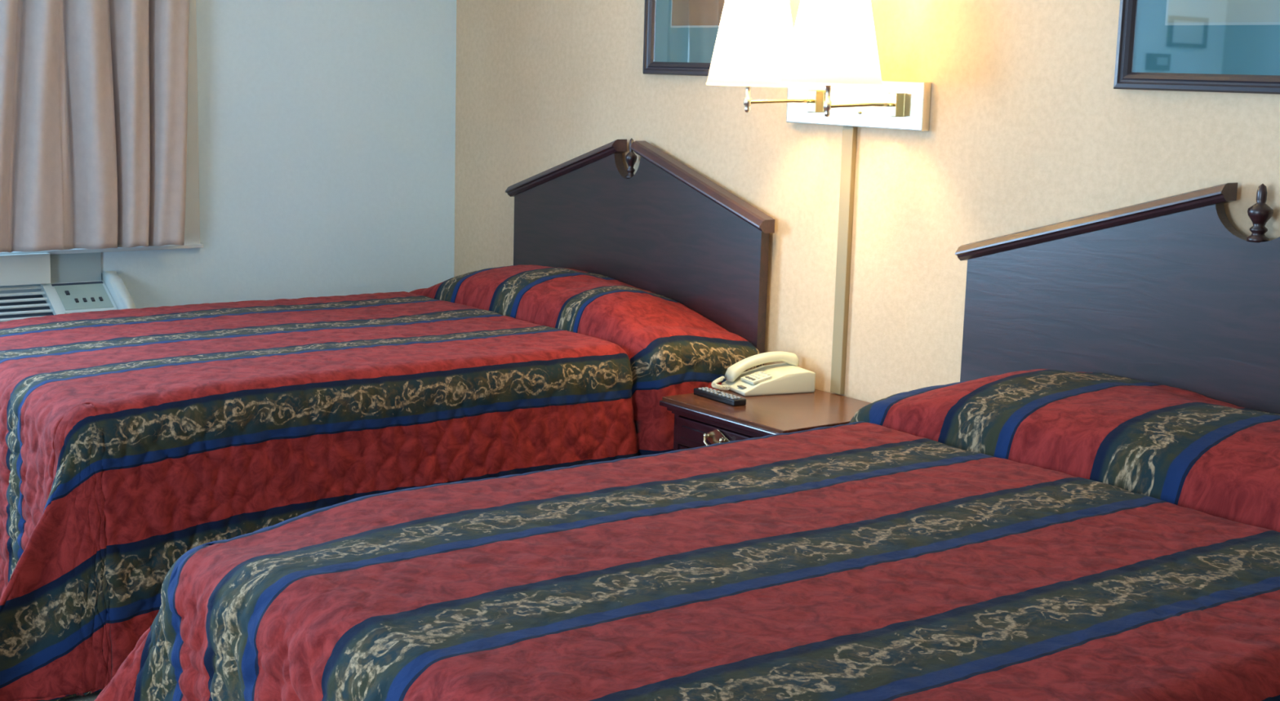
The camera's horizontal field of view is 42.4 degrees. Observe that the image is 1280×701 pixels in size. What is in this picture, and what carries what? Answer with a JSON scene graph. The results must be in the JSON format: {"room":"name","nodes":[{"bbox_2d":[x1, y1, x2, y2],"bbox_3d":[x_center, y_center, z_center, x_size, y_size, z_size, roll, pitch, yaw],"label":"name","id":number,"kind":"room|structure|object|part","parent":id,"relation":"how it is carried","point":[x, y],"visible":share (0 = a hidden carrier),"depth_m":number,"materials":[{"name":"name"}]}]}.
{"room":"hotel room","nodes":[
{"label":"hotel room","id":0,"kind":"room"},
{"bbox_2d":[57,691,101,700],"bbox_3d":[-0.732,1.131,2.476,5.240,0.100,6.940,-6,12,-37],"label":"floor","id":1,"kind":"structure","parent":0,"point":[90,697],"depth_m":3.90,"materials":[{"name":"carpet"}]},
{"bbox_2d":[0,265,763,700],"bbox_3d":[-1.085,0.227,4.925,2.457,0.834,1.697,-6,12,-37],"label":"bedspread","id":2,"kind":"object","parent":1,"relation":"on","point":[132,441],"visible":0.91,"depth_m":4.28,"materials":[{"name":"fabric"}]},
{"bbox_2d":[93,368,1279,700],"bbox_3d":[0.359,0.596,2.990,2.515,0.827,2.054,-6,12,-39],"label":"bedspread","id":3,"kind":"object","parent":1,"relation":"on","point":[1038,535],"visible":1,"depth_m":2.69,"materials":[{"name":"fabric"}]},
{"bbox_2d":[659,389,871,450],"bbox_3d":[0.389,0.442,4.648,0.484,0.590,0.524,-6,12,-37],"label":"nightstand","id":4,"kind":"object","parent":1,"relation":"on","point":[699,421],"visible":0.29,"depth_m":4.54,"materials":[{"name":"brown wood"}]},
{"bbox_3d":[0.199,0.248,4.491,0.024,0.036,0.084,-6,12,-37],"label":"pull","id":5,"kind":"part","parent":4,"relation":"part of","materials":[{"name":"gold metal"}]},
{"bbox_3d":[0.237,0.254,4.495,0.034,0.078,0.416,-6,12,-37],"label":"drawer","id":6,"kind":"part","parent":4,"relation":"part of","materials":[{"name":"brown wood"}]},
{"bbox_3d":[0.210,0.241,4.498,0.004,0.055,0.119,-6,12,-37],"label":"plate","id":7,"kind":"part","parent":4,"relation":"part of","materials":[{"name":"gold metal"}]},
{"bbox_3d":[0.400,0.179,4.606,0.473,0.035,0.524,-6,12,-37],"label":"moulding","id":8,"kind":"part","parent":4,"relation":"part of","materials":[{"name":"brown wood"}]},
{"bbox_2d":[693,386,746,406],"bbox_3d":[0.224,0.128,4.643,0.044,0.020,0.195,-5,12,-33],"label":"remote control","id":9,"kind":"object","parent":4,"relation":"on","point":[710,393],"visible":1,"depth_m":4.62,"materials":[{"name":"black plastic"}]},
{"bbox_2d":[711,351,815,396],"bbox_3d":[0.353,0.064,4.790,0.278,0.104,0.150,-3,11,-24],"label":"telephone","id":10,"kind":"object","parent":4,"relation":"on","point":[786,378],"visible":1,"depth_m":4.77,"materials":[{"name":"beige plastic"}]},
{"bbox_3d":[0.232,0.096,4.772,0.040,0.035,0.050,-3,11,-24],"label":"coiled cord","id":11,"kind":"part","parent":10,"relation":"part of","materials":[{"name":"beige plastic"}]},
{"bbox_2d":[0,0,456,308],"bbox_3d":[-2.745,-0.664,4.934,5.240,2.500,0.120,-6,12,-37],"label":"wall","id":12,"kind":"structure","parent":0,"point":[326,128],"depth_m":6.04,"materials":[{"name":"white paint"}]},
{"bbox_2d":[0,253,50,286],"bbox_3d":[-2.337,-0.239,5.216,0.922,0.100,0.055,-6,12,-37],"label":"trim","id":13,"kind":"structure","parent":12,"relation":"attached to","point":[15,269],"depth_m":5.42,"materials":[{"name":"white plastic"}]},
{"bbox_2d":[0,271,135,322],"bbox_3d":[-2.175,0.115,5.308,1.075,0.670,0.212,-6,12,-37],"label":"air conditioner","id":14,"kind":"object","parent":12,"relation":"attached to","point":[111,293],"visible":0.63,"depth_m":5.47,"materials":[{"name":"white plastic"}]},
{"bbox_2d":[0,294,53,322],"bbox_3d":[-2.260,-0.096,5.214,0.780,0.112,0.155,-6,12,-37],"label":"vent","id":15,"kind":"object","parent":14,"relation":"attached to","point":[12,307],"depth_m":5.39,"materials":[{"name":"white plastic"}]},
{"bbox_3d":[-1.854,-0.178,5.506,0.160,0.070,0.110,-6,12,-37],"label":"control panel","id":16,"kind":"part","parent":14,"relation":"part of","materials":[{"name":"grey plastic"}]},
{"bbox_2d":[49,252,101,283],"bbox_3d":[-1.910,-0.264,5.566,0.183,0.145,0.012,-6,12,-37],"label":"trim","id":17,"kind":"structure","parent":12,"relation":"attached to","point":[79,267],"depth_m":5.56,"materials":[{"name":"grey plastic"}]},
{"bbox_2d":[0,0,189,252],"bbox_3d":[-2.649,-0.918,4.770,3.000,1.344,0.176,-6,12,-37],"label":"curtain","id":18,"kind":"object","parent":12,"relation":"hanging from","point":[94,93],"visible":1,"depth_m":5.42,"materials":[{"name":"fabric"}]},
{"bbox_2d":[0,0,204,254],"bbox_3d":[-2.735,-0.919,4.856,2.965,1.352,0.118,-6,12,-37],"label":"window","id":19,"kind":"structure","parent":12,"relation":"in","point":[192,226],"depth_m":5.72,"materials":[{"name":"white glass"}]},
{"bbox_3d":[-2.726,-0.253,4.933,2.965,0.014,0.028,-6,12,-37],"label":"sill","id":20,"kind":"part","parent":19,"relation":"part of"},
{"bbox_2d":[453,0,1279,403],"bbox_3d":[1.385,-0.344,3.737,0.120,2.500,6.820,-6,12,-37],"label":"wall","id":21,"kind":"structure","parent":0,"point":[1029,128],"depth_m":4.55,"materials":[{"name":"beige paint"}]},
{"bbox_2d":[505,137,774,365],"bbox_3d":[-0.044,-0.216,5.500,0.078,0.977,1.400,-6,12,-37],"label":"headboard","id":22,"kind":"object","parent":21,"relation":"attached to","point":[665,228],"visible":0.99,"depth_m":5.34,"materials":[{"name":"brown wood"}]},
{"bbox_3d":[-0.266,-0.628,5.728,0.061,0.240,0.650,-6,12,-37],"label":"rail","id":23,"kind":"part","parent":22,"relation":"part of","materials":[{"name":"brown wood"}]},
{"bbox_3d":[0.185,-0.515,5.140,0.061,0.240,0.650,-6,12,-37],"label":"rail","id":24,"kind":"part","parent":22,"relation":"part of","materials":[{"name":"brown wood"}]},
{"bbox_2d":[642,0,724,75],"bbox_3d":[0.219,-1.229,5.058,0.025,0.765,0.641,-6,12,-37],"label":"framed picture","id":25,"kind":"object","parent":21,"relation":"attached to","point":[680,36],"visible":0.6,"depth_m":5.22,"materials":[{"name":"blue glass"}]},
{"bbox_2d":[671,0,724,26],"bbox_3d":[0.224,-1.229,5.062,0.001,0.457,0.389,-6,12,-37],"label":"print","id":26,"kind":"object","parent":25,"relation":"attached to","point":[684,12],"depth_m":5.15},
{"bbox_2d":[706,0,931,131],"bbox_3d":[0.456,-0.788,4.507,0.373,0.349,0.581,-6,12,-37],"label":"wall lamp","id":27,"kind":"object","parent":21,"relation":"attached to","point":[828,65],"visible":1,"depth_m":4.48,"materials":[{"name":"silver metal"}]},
{"bbox_3d":[0.304,-0.740,4.630,0.032,0.144,0.032,-6,12,-37],"label":"post","id":28,"kind":"part","parent":27,"relation":"part of","materials":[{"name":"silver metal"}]},
{"bbox_3d":[0.321,-0.854,4.591,0.268,0.235,0.268,-6,12,-37],"label":"lamp shade","id":29,"kind":"part","parent":27,"relation":"part of","materials":[{"name":"fabric"}]},
{"bbox_3d":[0.397,-0.702,4.658,0.201,0.017,0.020,-1,10,-16],"label":"arm","id":30,"kind":"part","parent":27,"relation":"part of","materials":[{"name":"gold metal"}]},
{"bbox_3d":[0.499,-0.691,4.375,0.032,0.144,0.032,-6,12,-37],"label":"post","id":31,"kind":"part","parent":27,"relation":"part of","materials":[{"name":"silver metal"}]},
{"bbox_3d":[0.510,-0.817,4.343,0.268,0.235,0.268,-6,12,-37],"label":"lamp shade","id":32,"kind":"part","parent":27,"relation":"part of","materials":[{"name":"fabric"}]},
{"bbox_3d":[0.602,-0.691,4.613,0.029,0.129,0.540,-6,12,-37],"label":"plate","id":33,"kind":"part","parent":27,"relation":"part of","materials":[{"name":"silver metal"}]},
{"bbox_3d":[0.589,-0.654,4.408,0.197,0.017,0.020,-2,10,-19],"label":"arm","id":34,"kind":"part","parent":27,"relation":"part of","materials":[{"name":"gold metal"}]},
{"bbox_2d":[830,126,857,395],"bbox_3d":[0.581,-0.253,4.710,0.018,0.765,0.042,-6,12,-37],"label":"cord cover","id":35,"kind":"object","parent":21,"relation":"attached to","point":[847,165],"visible":1,"depth_m":4.70,"materials":[{"name":"beige plastic"}]},
{"bbox_2d":[955,182,1279,413],"bbox_3d":[1.344,0.124,3.687,0.078,0.992,1.675,-6,12,-37],"label":"headboard","id":36,"kind":"object","parent":21,"relation":"attached to","point":[1166,291],"visible":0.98,"depth_m":3.86,"materials":[{"name":"brown wood"}]},
{"bbox_3d":[1.073,-0.303,3.978,0.061,0.256,0.764,-6,12,-37],"label":"rail","id":37,"kind":"part","parent":36,"relation":"part of","materials":[{"name":"brown wood"}]},
{"bbox_2d":[1113,0,1279,94],"bbox_3d":[1.358,-0.943,3.570,0.025,0.765,0.730,-6,12,-37],"label":"framed picture","id":38,"kind":"object","parent":21,"relation":"attached to","point":[1204,46],"visible":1,"depth_m":3.73,"materials":[{"name":"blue glass"}]},
{"bbox_2d":[1167,0,1279,22],"bbox_3d":[1.364,-0.944,3.574,0.001,0.457,0.478,-6,12,-37],"label":"print","id":39,"kind":"object","parent":38,"relation":"attached to","point":[1178,11],"depth_m":3.68}
]}

